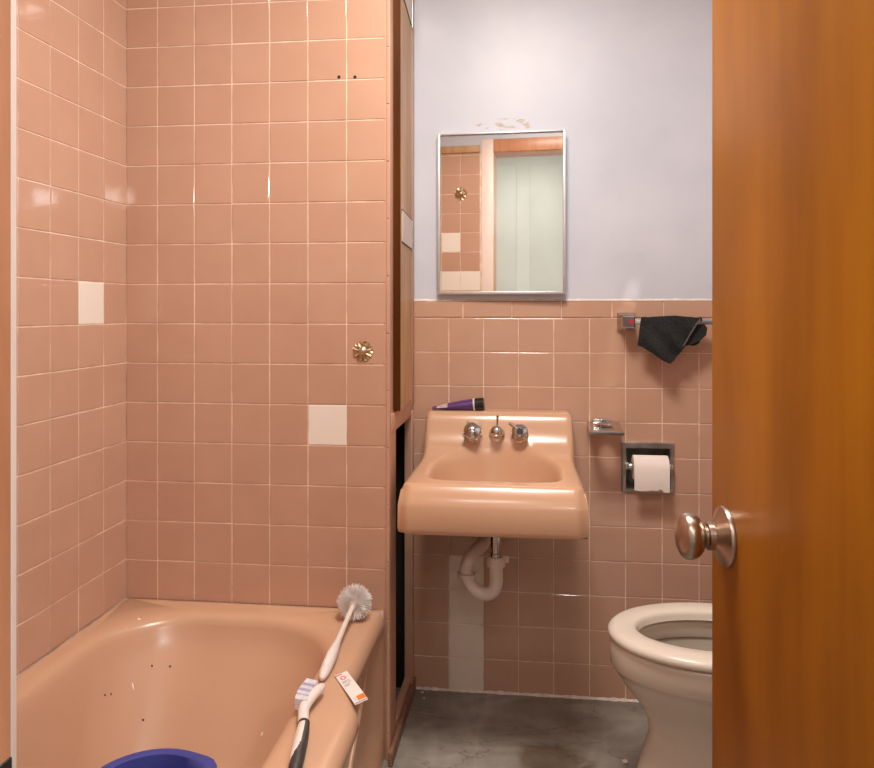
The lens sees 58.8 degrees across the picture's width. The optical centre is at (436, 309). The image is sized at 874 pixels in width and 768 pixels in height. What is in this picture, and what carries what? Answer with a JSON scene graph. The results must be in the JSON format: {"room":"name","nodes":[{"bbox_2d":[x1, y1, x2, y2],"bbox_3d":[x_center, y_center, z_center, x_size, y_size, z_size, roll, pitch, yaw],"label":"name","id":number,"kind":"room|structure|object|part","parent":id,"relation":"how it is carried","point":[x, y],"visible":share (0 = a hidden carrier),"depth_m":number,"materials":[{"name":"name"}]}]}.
{"room":"bathroom","nodes":[
{"label":"bathroom","id":0,"kind":"room"},
{"bbox_2d":[16,0,125,677],"bbox_3d":[-0.991,0.015,1.582,0.122,2.470,2.205,0,0,7],"label":"wall","id":1,"kind":"structure","parent":0,"point":[71,54],"depth_m":1.87,"materials":[{"name":"pink tile"}]},
{"bbox_2d":[126,0,388,759],"bbox_3d":[-0.494,-0.010,2.115,0.742,2.420,0.021,0,0,7],"label":"wall","id":2,"kind":"structure","parent":0,"point":[255,172],"depth_m":2.11,"materials":[{"name":"pink tile"}]},
{"bbox_2d":[353,341,372,360],"bbox_3d":[-0.199,0.110,2.064,0.053,0.053,0.014,0,0,7],"label":"rosette","id":3,"kind":"object","parent":2,"relation":"attached to","point":[362,350],"visible":1,"depth_m":2.07,"materials":[{"name":"gold metal"}]},
{"bbox_2d":[384,0,415,766],"bbox_3d":[-0.296,-0.010,2.271,0.412,2.420,0.431,0,0,7],"label":"wall","id":4,"kind":"structure","parent":0,"point":[399,439],"depth_m":2.12,"materials":[{"name":"pink paint"}]},
{"bbox_2d":[391,28,413,431],"bbox_3d":[-0.098,-0.446,2.266,0.006,1.548,0.385,0,0,7],"label":"trim","id":5,"kind":"structure","parent":4,"relation":"attached to","point":[398,417],"depth_m":2.42,"materials":[{"name":"pink paint"}]},
{"bbox_2d":[393,0,413,410],"bbox_3d":[-0.091,-0.412,2.259,0.020,1.375,0.301,0,0,7],"label":"door","id":6,"kind":"structure","parent":4,"relation":"in","point":[403,10],"depth_m":2.16,"materials":[{"name":"brown wood"}]},
{"bbox_2d":[410,409,413,683],"bbox_3d":[-0.078,0.756,2.427,0.007,0.887,0.030,0,0,7],"label":"trim","id":7,"kind":"structure","parent":4,"relation":"attached to","point":[412,415],"depth_m":2.41,"materials":[{"name":"pink paint"}]},
{"bbox_2d":[381,687,648,767],"bbox_3d":[0.217,1.230,0.757,2.719,0.060,3.555,0,0,7],"label":"floor","id":8,"kind":"structure","parent":0,"point":[443,729],"depth_m":2.20,"materials":[{"name":"grey concrete"}]},
{"bbox_2d":[16,599,384,767],"bbox_3d":[-0.568,0.999,1.340,0.773,0.402,1.534,0,0,7],"label":"bathtub","id":9,"kind":"object","parent":8,"relation":"on","point":[221,682],"visible":0.89,"depth_m":1.89,"materials":[{"name":"ceramic"}]},
{"bbox_2d":[101,748,216,767],"bbox_3d":[-0.530,0.997,1.409,0.265,0.270,0.238,0,0,7],"label":"bucket","id":10,"kind":"object","parent":9,"relation":"in","point":[163,757],"visible":1,"depth_m":1.50,"materials":[{"name":"blue plastic"}]},
{"bbox_2d":[288,678,325,767],"bbox_3d":[-0.256,0.779,1.458,0.051,0.033,0.298,0,0,0],"label":"scrub brush","id":11,"kind":"object","parent":9,"relation":"on","point":[310,690],"visible":1,"depth_m":1.47,"materials":[{"name":"white plastic"}]},
{"bbox_2d":[319,583,372,680],"bbox_3d":[-0.232,0.752,1.849,0.094,0.090,0.393,0,0,7],"label":"toilet brush","id":12,"kind":"object","parent":9,"relation":"on","point":[354,600],"visible":1,"depth_m":1.98,"materials":[{"name":"white plastic"}]},
{"bbox_3d":[-0.228,0.772,1.823,0.026,0.047,0.342,0,0,7],"label":"handle","id":13,"kind":"part","parent":12,"relation":"part of","materials":[{"name":"white plastic"}]},
{"bbox_2d":[335,671,367,704],"bbox_3d":[-0.181,0.796,1.635,0.032,0.002,0.147,0,0,-25],"label":"card","id":14,"kind":"object","parent":9,"relation":"on","point":[347,682],"visible":1,"depth_m":1.63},
{"bbox_2d":[608,602,711,767],"bbox_3d":[0.756,0.756,1.828,0.692,0.887,0.470,0,0,7],"label":"toilet","id":15,"kind":"object","parent":8,"relation":"on","point":[662,652],"visible":0.42,"depth_m":1.78,"materials":[{"name":"white ceramic"}]},
{"bbox_3d":[0.643,0.770,1.841,0.465,0.022,0.374,0,0,7],"label":"seat","id":16,"kind":"part","parent":15,"relation":"part of","materials":[{"name":"white plastic"}]},
{"bbox_2d":[414,0,711,698],"bbox_3d":[0.329,-0.010,2.471,1.705,2.420,0.124,0,0,7],"label":"wall","id":17,"kind":"structure","parent":0,"point":[628,83],"depth_m":2.40,"materials":[{"name":"pink tile"}]},
{"bbox_2d":[397,409,588,600],"bbox_3d":[0.166,0.570,2.178,0.481,0.518,0.500,0,0,7],"label":"sink","id":18,"kind":"object","parent":17,"relation":"attached to","point":[489,475],"visible":0.98,"depth_m":2.18,"materials":[{"name":"ceramic"}]},
{"bbox_2d":[432,398,484,410],"bbox_3d":[0.067,0.291,2.409,0.162,0.042,0.048,0,0,7],"label":"tube","id":19,"kind":"object","parent":18,"relation":"on","point":[477,404],"visible":1,"depth_m":2.39,"materials":[{"name":"purple plastic"}]},
{"bbox_3d":[0.106,0.365,2.318,0.059,0.067,0.064,0,0,7],"label":"faucet handle","id":20,"kind":"part","parent":18,"relation":"part of","materials":[{"name":"silver metal"}]},
{"bbox_2d":[397,409,588,539],"bbox_3d":[0.166,0.454,2.177,0.481,0.288,0.498,0,0,7],"label":"basin","id":21,"kind":"object","parent":18,"relation":"in","point":[502,473],"depth_m":2.05,"materials":[{"name":"ceramic"}]},
{"bbox_3d":[0.178,0.356,2.311,0.050,0.083,0.061,0,0,7],"label":"drain lever","id":22,"kind":"part","parent":18,"relation":"part of","materials":[{"name":"silver metal"}]},
{"bbox_3d":[0.243,0.364,2.305,0.059,0.068,0.059,0,0,7],"label":"faucet handle","id":23,"kind":"part","parent":18,"relation":"part of","materials":[{"name":"silver metal"}]},
{"bbox_2d":[437,130,565,294],"bbox_3d":[0.199,-0.300,2.409,0.399,0.503,0.021,0,0,9],"label":"wall mirror","id":24,"kind":"object","parent":17,"relation":"attached to","point":[501,196],"visible":1,"depth_m":2.40,"materials":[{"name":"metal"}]},
{"bbox_2d":[416,686,638,701],"bbox_3d":[0.545,1.195,2.380,1.255,0.008,0.010,0,0,7],"label":"trim","id":25,"kind":"structure","parent":17,"relation":"attached to","point":[417,687],"depth_m":2.41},
{"bbox_2d":[414,298,711,300],"bbox_3d":[0.545,-0.033,2.385,1.255,0.009,0.005,0,0,7],"label":"trim","id":26,"kind":"structure","parent":17,"relation":"attached to","point":[583,299],"depth_m":2.40,"materials":[{"name":"white"}]},
{"bbox_2d":[586,418,623,435],"bbox_3d":[0.502,0.351,2.324,0.100,0.034,0.132,0,0,7],"label":"toothbrush holder","id":27,"kind":"object","parent":17,"relation":"attached to","point":[598,426],"visible":1,"depth_m":2.31,"materials":[{"name":"silver metal"}]},
{"bbox_3d":[0.507,0.351,2.384,0.057,0.034,0.012,0,0,7],"label":"wall plate","id":28,"kind":"part","parent":27,"relation":"part of","materials":[{"name":"silver metal"}]},
{"bbox_2d":[621,442,673,492],"bbox_3d":[0.647,0.482,2.389,0.158,0.154,0.092,0,0,7],"label":"paper holder","id":29,"kind":"object","parent":17,"relation":"attached to","point":[628,449],"visible":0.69,"depth_m":2.37,"materials":[{"name":"silver metal"}]},
{"bbox_3d":[0.587,0.475,2.368,0.027,0.021,0.036,0,0,7],"label":"post","id":30,"kind":"part","parent":29,"relation":"part of","materials":[{"name":"silver metal"}]},
{"bbox_2d":[631,455,669,492],"bbox_3d":[0.647,0.493,2.351,0.103,0.104,0.077,0,0,7],"label":"toilet roll","id":31,"kind":"object","parent":29,"relation":"on","point":[649,472],"visible":0.99,"depth_m":2.32,"materials":[{"name":"paper"}]},
{"bbox_2d":[617,313,711,330],"bbox_3d":[0.823,0.035,2.312,0.552,0.055,0.074,0,0,7],"label":"towel bar","id":32,"kind":"object","parent":17,"relation":"attached to","point":[625,321],"visible":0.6,"depth_m":2.31,"materials":[{"name":"silver metal"}]},
{"bbox_2d":[638,316,706,363],"bbox_3d":[0.698,0.087,2.297,0.200,0.142,0.048,0,0,7],"label":"washcloth","id":33,"kind":"object","parent":32,"relation":"hanging from","point":[665,337],"visible":1,"depth_m":2.29,"materials":[{"name":"black fabric"}]},
{"bbox_3d":[-0.063,-0.010,0.432,1.999,2.420,0.142,0,0,7],"label":"wall","id":34,"kind":"structure","parent":0,"visible":0},
{"bbox_2d":[0,0,10,764],"bbox_3d":[0.029,0.150,0.418,0.702,2.100,0.147,0,0,7],"label":"trim","id":35,"kind":"structure","parent":34,"relation":"attached to","point":[5,5],"depth_m":0.52,"materials":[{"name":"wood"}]},
{"bbox_2d":[0,757,11,767],"bbox_3d":[-0.291,0.341,0.517,0.002,0.073,0.022,0,0,7],"label":"strike plate","id":36,"kind":"object","parent":34,"relation":"attached to","point":[8,763],"visible":1,"depth_m":0.52,"materials":[{"name":"black metal"}]},
{"bbox_2d":[11,0,15,767],"bbox_3d":[-0.323,0.122,0.535,0.067,2.155,0.006,0,0,7],"label":"trim","id":37,"kind":"structure","parent":34,"relation":"attached to","point":[13,2],"depth_m":0.53,"materials":[{"name":"white paint"}]},
{"bbox_2d":[674,0,873,767],"bbox_3d":[0.373,0.164,0.752,0.187,2.048,0.605,0,0,7],"label":"door","id":38,"kind":"structure","parent":34,"relation":"in","point":[789,535],"depth_m":0.80,"materials":[{"name":"orange wood"}]},
{"bbox_3d":[0.329,0.291,0.997,0.041,0.059,0.059,0,0,7],"label":"knob","id":39,"kind":"part","parent":38,"relation":"part of","materials":[{"name":"silver metal"}]}
]}

